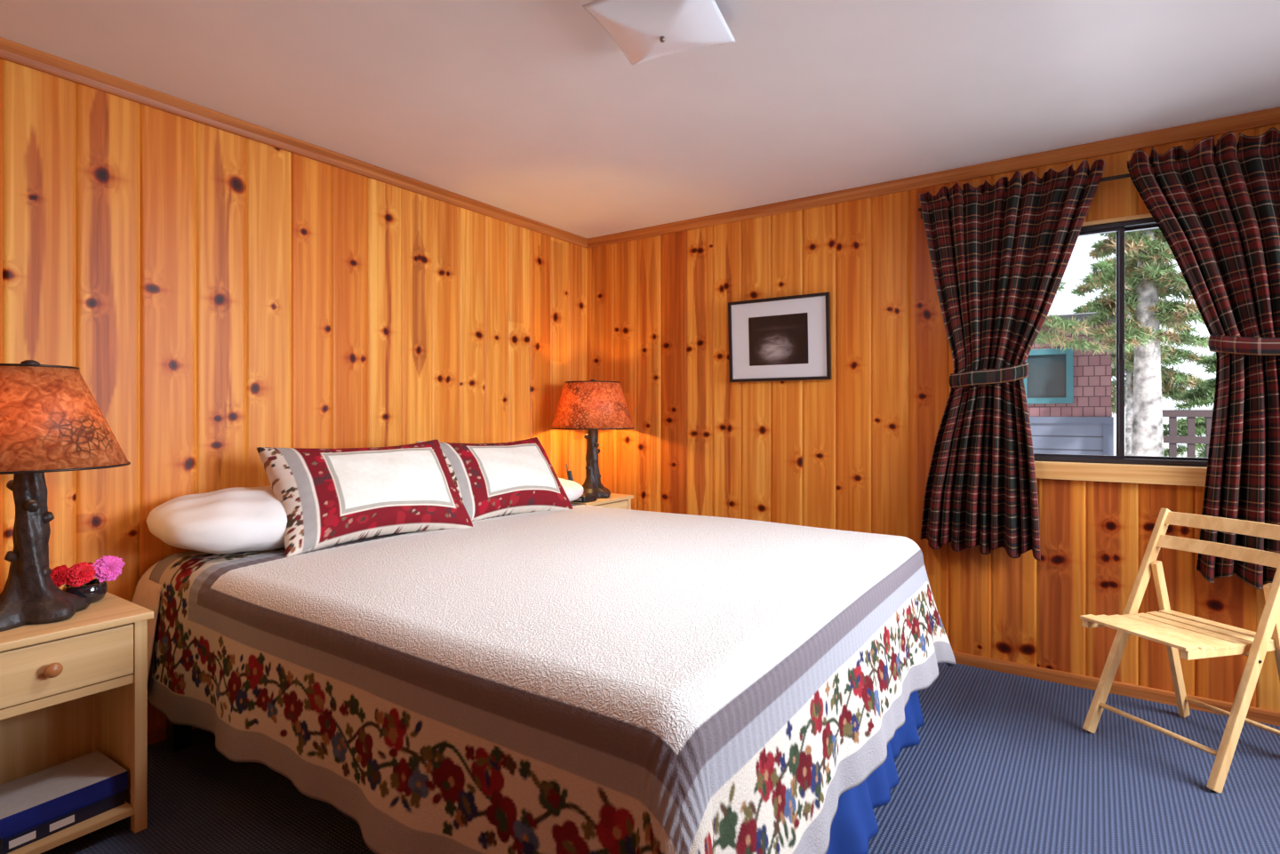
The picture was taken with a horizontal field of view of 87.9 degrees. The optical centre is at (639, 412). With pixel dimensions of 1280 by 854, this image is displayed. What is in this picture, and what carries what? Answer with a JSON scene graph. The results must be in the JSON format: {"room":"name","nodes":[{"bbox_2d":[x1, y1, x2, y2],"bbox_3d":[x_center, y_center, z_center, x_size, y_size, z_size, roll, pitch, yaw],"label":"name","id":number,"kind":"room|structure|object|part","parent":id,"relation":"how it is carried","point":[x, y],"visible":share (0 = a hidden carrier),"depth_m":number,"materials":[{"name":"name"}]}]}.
{"room":"bedroom","nodes":[
{"label":"bedroom","id":0,"kind":"room"},
{"bbox_2d":[0,58,586,729],"bbox_3d":[-1.545,0.017,2.794,0.150,2.320,4.300,0,0,34],"label":"wall","id":1,"kind":"structure","parent":0,"point":[219,296],"depth_m":2.60,"materials":[{"name":"brown wood"}]},
{"bbox_2d":[147,723,197,745],"bbox_3d":[-1.519,1.152,2.685,0.016,0.050,4.150,0,0,34],"label":"baseboard","id":2,"kind":"structure","parent":1,"relation":"attached to","point":[156,734],"depth_m":2.37,"materials":[{"name":"brown wood"}]},
{"bbox_2d":[0,37,587,247],"bbox_3d":[-1.512,-1.117,2.680,0.034,0.052,4.150,0,0,34],"label":"trim","id":3,"kind":"structure","parent":1,"relation":"attached to","point":[10,51],"depth_m":2.60,"materials":[{"name":"brown wood"}]},
{"bbox_2d":[0,0,1279,238],"bbox_3d":[0.262,-1.203,1.468,4.630,0.120,4.440,0,0,34],"label":"ceiling","id":4,"kind":"structure","parent":0,"point":[532,109],"depth_m":2.27,"materials":[{"name":"paint"}]},
{"bbox_2d":[582,0,735,64],"bbox_3d":[0.063,-1.092,1.864,0.332,0.103,0.332,0,0,23],"label":"ceiling light","id":5,"kind":"object","parent":4,"relation":"attached to","point":[644,30],"visible":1,"depth_m":1.83,"materials":[{"name":"white glass"}]},
{"bbox_3d":[0.063,-1.078,1.864,0.016,0.075,0.016,0,0,23],"label":"knob","id":6,"kind":"part","parent":5,"relation":"part of","materials":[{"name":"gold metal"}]},
{"bbox_2d":[40,663,1279,853],"bbox_3d":[0.262,1.237,1.468,4.630,0.120,4.440,0,0,34],"label":"floor","id":7,"kind":"structure","parent":0,"point":[1002,763],"depth_m":2.06,"materials":[{"name":"blue carpet"}]},
{"bbox_2d":[0,592,153,853],"bbox_3d":[-1.648,0.870,1.798,0.386,0.614,0.446,0,0,34],"label":"nightstand","id":8,"kind":"object","parent":7,"relation":"on","point":[73,688],"visible":0.79,"depth_m":1.86,"materials":[{"name":"brown wood"}]},
{"bbox_2d":[0,836,2,849],"bbox_3d":[-1.608,1.069,1.624,0.012,0.072,0.072,0,0,34],"label":"paper towel roll","id":9,"kind":"object","parent":8,"relation":"on","point":[1,839],"visible":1,"depth_m":1.65,"materials":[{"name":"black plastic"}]},
{"bbox_3d":[-1.793,0.855,1.898,0.010,0.544,0.362,0,0,34],"label":"panel","id":10,"kind":"part","parent":8,"relation":"part of","materials":[{"name":"brown wood"}]},
{"bbox_3d":[-1.502,0.657,1.698,0.034,0.038,0.038,0,0,34],"label":"knob","id":11,"kind":"part","parent":8,"relation":"part of","materials":[{"name":"brown wood"}]},
{"bbox_2d":[0,791,124,853],"bbox_3d":[-1.619,1.089,1.820,0.211,0.036,0.270,0,0,31],"label":"book","id":12,"kind":"object","parent":8,"relation":"on","point":[28,836],"visible":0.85,"depth_m":1.76,"materials":[{"name":"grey paper"}]},
{"bbox_2d":[0,751,127,839],"bbox_3d":[-1.618,1.045,1.831,0.210,0.052,0.270,0,0,32],"label":"box","id":13,"kind":"object","parent":12,"relation":"on","point":[28,802],"visible":1,"depth_m":1.81,"materials":[{"name":"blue paper"}]},
{"bbox_2d":[0,360,130,631],"bbox_3d":[-1.669,0.209,1.818,0.437,0.708,0.437,0,0,34],"label":"table lamp","id":14,"kind":"object","parent":8,"relation":"on","point":[51,420],"visible":1,"depth_m":1.77,"materials":[{"name":"orange paper"}]},
{"bbox_3d":[-1.669,0.011,1.818,0.430,0.273,0.430,0,0,34],"label":"lamp shade","id":15,"kind":"part","parent":14,"relation":"part of","materials":[{"name":"orange paper"}]},
{"bbox_3d":[-1.648,0.659,1.798,0.318,0.137,0.358,0,0,34],"label":"drawer","id":16,"kind":"part","parent":8,"relation":"part of","materials":[{"name":"brown wood"}]},
{"bbox_3d":[-1.530,0.744,1.717,0.024,0.024,0.362,0,0,34],"label":"rail","id":17,"kind":"part","parent":8,"relation":"part of","materials":[{"name":"brown wood"}]},
{"bbox_2d":[7,800,134,853],"bbox_3d":[-1.653,1.116,1.802,0.327,0.018,0.362,0,0,34],"label":"shelf","id":18,"kind":"object","parent":8,"relation":"attached to","point":[124,811],"depth_m":1.77,"materials":[{"name":"brown wood"}]},
{"bbox_2d":[62,578,107,603],"bbox_3d":[-1.652,0.534,1.976,0.106,0.058,0.106,0,0,34],"label":"glass bowl","id":19,"kind":"object","parent":8,"relation":"on","point":[93,593],"visible":0.63,"depth_m":1.95,"materials":[{"name":"black glass"}]},
{"bbox_2d":[49,564,70,587],"bbox_3d":[-1.678,0.494,1.931,0.095,0.100,0.054,0,0,-31],"label":"flower","id":20,"kind":"object","parent":19,"relation":"in","point":[57,574],"visible":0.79,"depth_m":1.92,"materials":[{"name":"red plant"}]},
{"bbox_2d":[63,561,95,587],"bbox_3d":[-1.637,0.492,1.940,0.060,0.104,0.063,0,0,18],"label":"flower","id":21,"kind":"object","parent":19,"relation":"in","point":[78,574],"visible":1,"depth_m":1.94,"materials":[{"name":"red plant"}]},
{"bbox_2d":[90,555,125,583],"bbox_3d":[-1.602,0.486,1.981,0.099,0.116,0.038,0,0,-25],"label":"flower","id":22,"kind":"object","parent":19,"relation":"in","point":[108,568],"visible":0.99,"depth_m":1.98,"materials":[{"name":"pink plant"}]},
{"bbox_3d":[-1.546,0.857,1.970,0.290,0.549,0.012,0,0,34],"label":"panel","id":23,"kind":"part","parent":8,"relation":"part of","materials":[{"name":"brown wood"}]},
{"bbox_2d":[166,690,923,853],"bbox_3d":[-0.255,0.857,2.493,2.258,0.640,1.934,0,0,34],"label":"bed","id":24,"kind":"object","parent":7,"relation":"on","point":[854,824],"visible":0.12,"depth_m":1.98,"materials":[{"name":"blue fabric"}]},
{"bbox_2d":[131,560,162,679],"bbox_3d":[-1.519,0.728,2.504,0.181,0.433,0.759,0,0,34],"label":"headboard","id":25,"kind":"object","parent":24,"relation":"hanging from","point":[147,595],"visible":0.16,"depth_m":2.25,"materials":[{"name":"brown wood"}]},
{"bbox_3d":[-1.622,1.097,2.337,0.060,0.160,0.060,0,0,34],"label":"leg","id":26,"kind":"part","parent":24,"relation":"part of","materials":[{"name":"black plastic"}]},
{"bbox_2d":[147,504,956,853],"bbox_3d":[-0.229,0.751,2.442,2.250,0.561,2.089,0,0,34],"label":"quilt","id":27,"kind":"object","parent":24,"relation":"on","point":[583,679],"visible":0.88,"depth_m":1.61,"materials":[{"name":"white fabric"}]},
{"bbox_2d":[145,485,287,554],"bbox_3d":[-1.400,0.389,2.458,0.458,0.227,0.670,0,0,38],"label":"pillow","id":28,"kind":"object","parent":27,"relation":"on","point":[237,519],"visible":0.62,"depth_m":2.23,"materials":[{"name":"white fabric"}]},
{"bbox_2d":[256,439,473,557],"bbox_3d":[-1.056,0.308,2.622,0.314,0.381,0.743,0,0,43],"label":"pillow sham","id":29,"kind":"object","parent":27,"relation":"on","point":[328,497],"visible":0.99,"depth_m":2.49,"materials":[{"name":"fabric"}]},
{"bbox_2d":[416,437,573,521],"bbox_3d":[-0.674,0.315,3.179,0.313,0.373,0.701,0,0,42],"label":"pillow sham","id":30,"kind":"object","parent":27,"relation":"on","point":[498,479],"visible":0.83,"depth_m":3.07,"materials":[{"name":"fabric"}]},
{"bbox_2d":[558,478,583,501],"bbox_3d":[-0.621,0.422,3.566,0.442,0.170,0.702,0,0,37],"label":"pillow","id":31,"kind":"object","parent":27,"relation":"on","point":[573,491],"visible":0.09,"depth_m":3.60,"materials":[{"name":"white fabric"}]},
{"bbox_2d":[569,493,633,509],"bbox_3d":[-0.317,0.842,4.001,0.396,0.670,0.464,0,0,34],"label":"nightstand","id":32,"kind":"object","parent":7,"relation":"on","point":[623,501],"visible":0.14,"depth_m":3.96,"materials":[{"name":"brown wood"}]},
{"bbox_2d":[565,464,597,503],"bbox_3d":[-0.342,0.399,3.816,0.142,0.216,0.134,0,0,34],"label":"cordless phone","id":33,"kind":"object","parent":32,"relation":"on","point":[584,498],"visible":0.56,"depth_m":3.79,"materials":[{"name":"black plastic"}]},
{"bbox_2d":[550,379,634,498],"bbox_3d":[-0.286,0.152,4.010,0.507,0.710,0.507,0,0,34],"label":"table lamp","id":34,"kind":"object","parent":32,"relation":"on","point":[593,405],"visible":0.88,"depth_m":3.85,"materials":[{"name":"orange paper"}]},
{"bbox_3d":[-0.286,-0.046,4.010,0.500,0.275,0.500,0,0,34],"label":"lamp shade","id":35,"kind":"part","parent":34,"relation":"part of","materials":[{"name":"orange paper"}]},
{"bbox_3d":[-0.317,0.603,4.001,0.328,0.137,0.376,0,0,34],"label":"drawer","id":36,"kind":"part","parent":32,"relation":"part of","materials":[{"name":"brown wood"}]},
{"bbox_2d":[1080,507,1279,793],"bbox_3d":[1.911,0.775,2.318,0.571,0.813,0.435,0,0,-19],"label":"folding chair","id":37,"kind":"object","parent":7,"relation":"on","point":[1196,637],"visible":1,"depth_m":2.32,"materials":[{"name":"brown wood"}]},
{"bbox_3d":[1.849,0.775,2.511,0.452,0.813,0.022,0,0,-19],"label":"leg","id":38,"kind":"part","parent":37,"relation":"part of","materials":[{"name":"brown wood"}]},
{"bbox_3d":[2.035,0.870,2.547,0.189,0.613,0.020,0,0,-19],"label":"leg","id":39,"kind":"part","parent":37,"relation":"part of","materials":[{"name":"brown wood"}]},
{"bbox_3d":[1.858,0.765,2.301,0.441,0.050,0.347,0,0,-19],"label":"seat","id":40,"kind":"part","parent":37,"relation":"part of","materials":[{"name":"brown wood"}]},
{"bbox_3d":[2.065,0.490,2.370,0.058,0.043,0.389,0,0,-19],"label":"rail","id":41,"kind":"part","parent":37,"relation":"part of","materials":[{"name":"brown wood"}]},
{"bbox_3d":[2.108,0.404,2.385,0.059,0.045,0.389,0,0,-19],"label":"rail","id":42,"kind":"part","parent":37,"relation":"part of","materials":[{"name":"brown wood"}]},
{"bbox_3d":[1.978,0.775,2.127,0.452,0.813,0.022,0,0,-19],"label":"leg","id":43,"kind":"part","parent":37,"relation":"part of","materials":[{"name":"brown wood"}]},
{"bbox_3d":[2.148,0.870,2.212,0.189,0.613,0.020,0,0,-19],"label":"leg","id":44,"kind":"part","parent":37,"relation":"part of","materials":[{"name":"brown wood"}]},
{"bbox_2d":[586,106,1279,711],"bbox_3d":[1.413,0.017,3.260,4.500,2.320,0.184,0,0,34],"label":"wall","id":45,"kind":"structure","parent":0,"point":[852,451],"depth_m":3.36,"materials":[{"name":"brown wood"}]},
{"bbox_2d":[728,292,831,382],"bbox_3d":[0.748,-0.401,3.612,0.580,0.452,0.043,0,0,34],"label":"framed picture","id":46,"kind":"object","parent":45,"relation":"attached to","point":[788,338],"visible":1,"depth_m":3.60,"materials":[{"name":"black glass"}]},
{"bbox_2d":[748,312,808,366],"bbox_3d":[0.749,-0.397,3.611,0.340,0.268,0.002,0,3,34],"label":"photograph","id":47,"kind":"object","parent":46,"relation":"attached to","point":[774,339],"depth_m":3.61},
{"bbox_2d":[918,173,1130,218],"bbox_3d":[2.022,-0.973,2.734,1.640,0.060,0.061,0,0,34],"label":"curtain rod","id":48,"kind":"object","parent":45,"relation":"attached to","point":[1127,175],"visible":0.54,"depth_m":2.75,"materials":[{"name":"brown metal"}]},
{"bbox_2d":[918,159,1105,560],"bbox_3d":[1.615,-0.209,2.933,0.726,1.688,0.133,0,0,34],"label":"curtain","id":49,"kind":"object","parent":48,"relation":"hanging from","point":[1001,252],"visible":1,"depth_m":2.96,"materials":[{"name":"fabric"}]},
{"bbox_2d":[1127,127,1279,589],"bbox_3d":[2.300,-0.205,2.461,0.797,1.709,0.134,0,0,34],"label":"curtain","id":50,"kind":"object","parent":48,"relation":"hanging from","point":[1216,208],"visible":0.94,"depth_m":2.50,"materials":[{"name":"multicoloured fabric"}]},
{"bbox_2d":[952,651,1279,726],"bbox_3d":[1.437,1.152,3.163,4.350,0.050,0.016,0,0,34],"label":"baseboard","id":51,"kind":"structure","parent":45,"relation":"attached to","point":[1272,717],"depth_m":2.81,"materials":[{"name":"brown wood"}]},
{"bbox_2d":[1033,213,1207,486],"bbox_3d":[2.029,-0.265,2.797,1.080,1.107,0.119,0,0,34],"label":"window","id":52,"kind":"structure","parent":45,"relation":"attached to","point":[1099,471],"depth_m":2.80,"materials":[{"name":"wood"}]},
{"bbox_3d":[1.857,-0.296,2.934,0.458,0.977,0.022,0,0,34],"label":"sash","id":53,"kind":"part","parent":52,"relation":"part of","materials":[{"name":"glass"}]},
{"bbox_3d":[2.011,0.252,2.770,1.080,0.074,0.054,0,0,34],"label":"sill","id":54,"kind":"part","parent":52,"relation":"part of","materials":[{"name":"brown wood"}]},
{"bbox_3d":[2.231,-0.296,2.711,0.466,0.977,0.022,0,0,34],"label":"sash","id":55,"kind":"part","parent":52,"relation":"part of","materials":[{"name":"glass"}]},
{"label":"outside","id":56,"kind":"structure","parent":0,"visible":0},
{"bbox_2d":[1113,445,1202,457],"bbox_3d":[13.114,1.827,19.598,55.000,0.200,39.700,0,0,34],"label":"ground","id":57,"kind":"structure","parent":56,"point":[1115,446],"depth_m":29.42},
{"bbox_2d":[1023,311,1116,455],"bbox_3d":[4.329,0.117,11.546,6.430,3.220,5.320,0,0,34],"label":"neighbor house","id":58,"kind":"structure","parent":57,"relation":"on","point":[1068,393],"depth_m":7.89,"materials":[{"name":"brick"}]},
{"bbox_3d":[4.733,-0.443,8.176,0.910,0.560,0.010,0,0,34],"label":"pane","id":59,"kind":"part","parent":58,"relation":"part of","materials":[{"name":"grey glass"}]},
{"bbox_2d":[1033,280,1113,355],"bbox_3d":[3.336,-0.702,7.218,2.472,5.058,2.390,0,0,-19],"label":"pine tree","id":60,"kind":"object","parent":57,"relation":"on","point":[1072,326],"visible":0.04,"depth_m":6.62,"materials":[{"name":"green plant"}]},
{"bbox_2d":[1067,232,1214,455],"bbox_3d":[10.951,-2.014,14.814,2.881,7.681,3.754,0,0,-22],"label":"pine tree","id":61,"kind":"object","parent":57,"relation":"on","point":[1171,378],"visible":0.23,"depth_m":14.59,"materials":[{"name":"green plant"}]},
{"bbox_2d":[1080,228,1208,456],"bbox_3d":[5.254,-0.851,6.883,1.259,5.358,1.157,0,0,34],"label":"pine tree","id":62,"kind":"object","parent":57,"relation":"on","point":[1142,332],"visible":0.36,"depth_m":6.78,"materials":[{"name":"green plant"}]},
{"bbox_2d":[1162,409,1213,457],"bbox_3d":[7.627,0.842,9.343,0.760,1.770,0.120,0,0,34],"label":"railing","id":63,"kind":"object","parent":57,"relation":"on","point":[1172,439],"visible":0.21,"depth_m":9.26,"materials":[{"name":"grey wood"}]},
{"bbox_3d":[7.550,0.852,9.408,0.080,1.750,0.100,0,0,34],"label":"post","id":64,"kind":"part","parent":63,"relation":"part of","materials":[{"name":"grey wood"}]},
{"bbox_3d":[7.604,0.377,9.310,0.760,0.100,0.040,0,0,34],"label":"rail","id":65,"kind":"part","parent":63,"relation":"part of","materials":[{"name":"grey wood"}]},
{"bbox_3d":[7.604,0.007,9.310,0.760,0.100,0.040,0,0,34],"label":"rail","id":66,"kind":"part","parent":63,"relation":"part of","materials":[{"name":"grey wood"}]},
{"bbox_3d":[7.715,0.852,9.295,0.080,1.750,0.100,0,0,34],"label":"post","id":67,"kind":"part","parent":63,"relation":"part of","materials":[{"name":"grey wood"}]},
{"bbox_3d":[7.880,0.852,9.181,0.080,1.750,0.100,0,0,34],"label":"post","id":68,"kind":"part","parent":63,"relation":"part of","materials":[{"name":"grey wood"}]},
{"bbox_2d":[1162,352,1215,457],"bbox_3d":[9.686,0.143,10.771,2.084,3.370,2.092,0,0,-20],"label":"pine tree","id":69,"kind":"object","parent":57,"relation":"on","point":[1208,392],"visible":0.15,"depth_m":11.08,"materials":[{"name":"green plant"}]}
]}

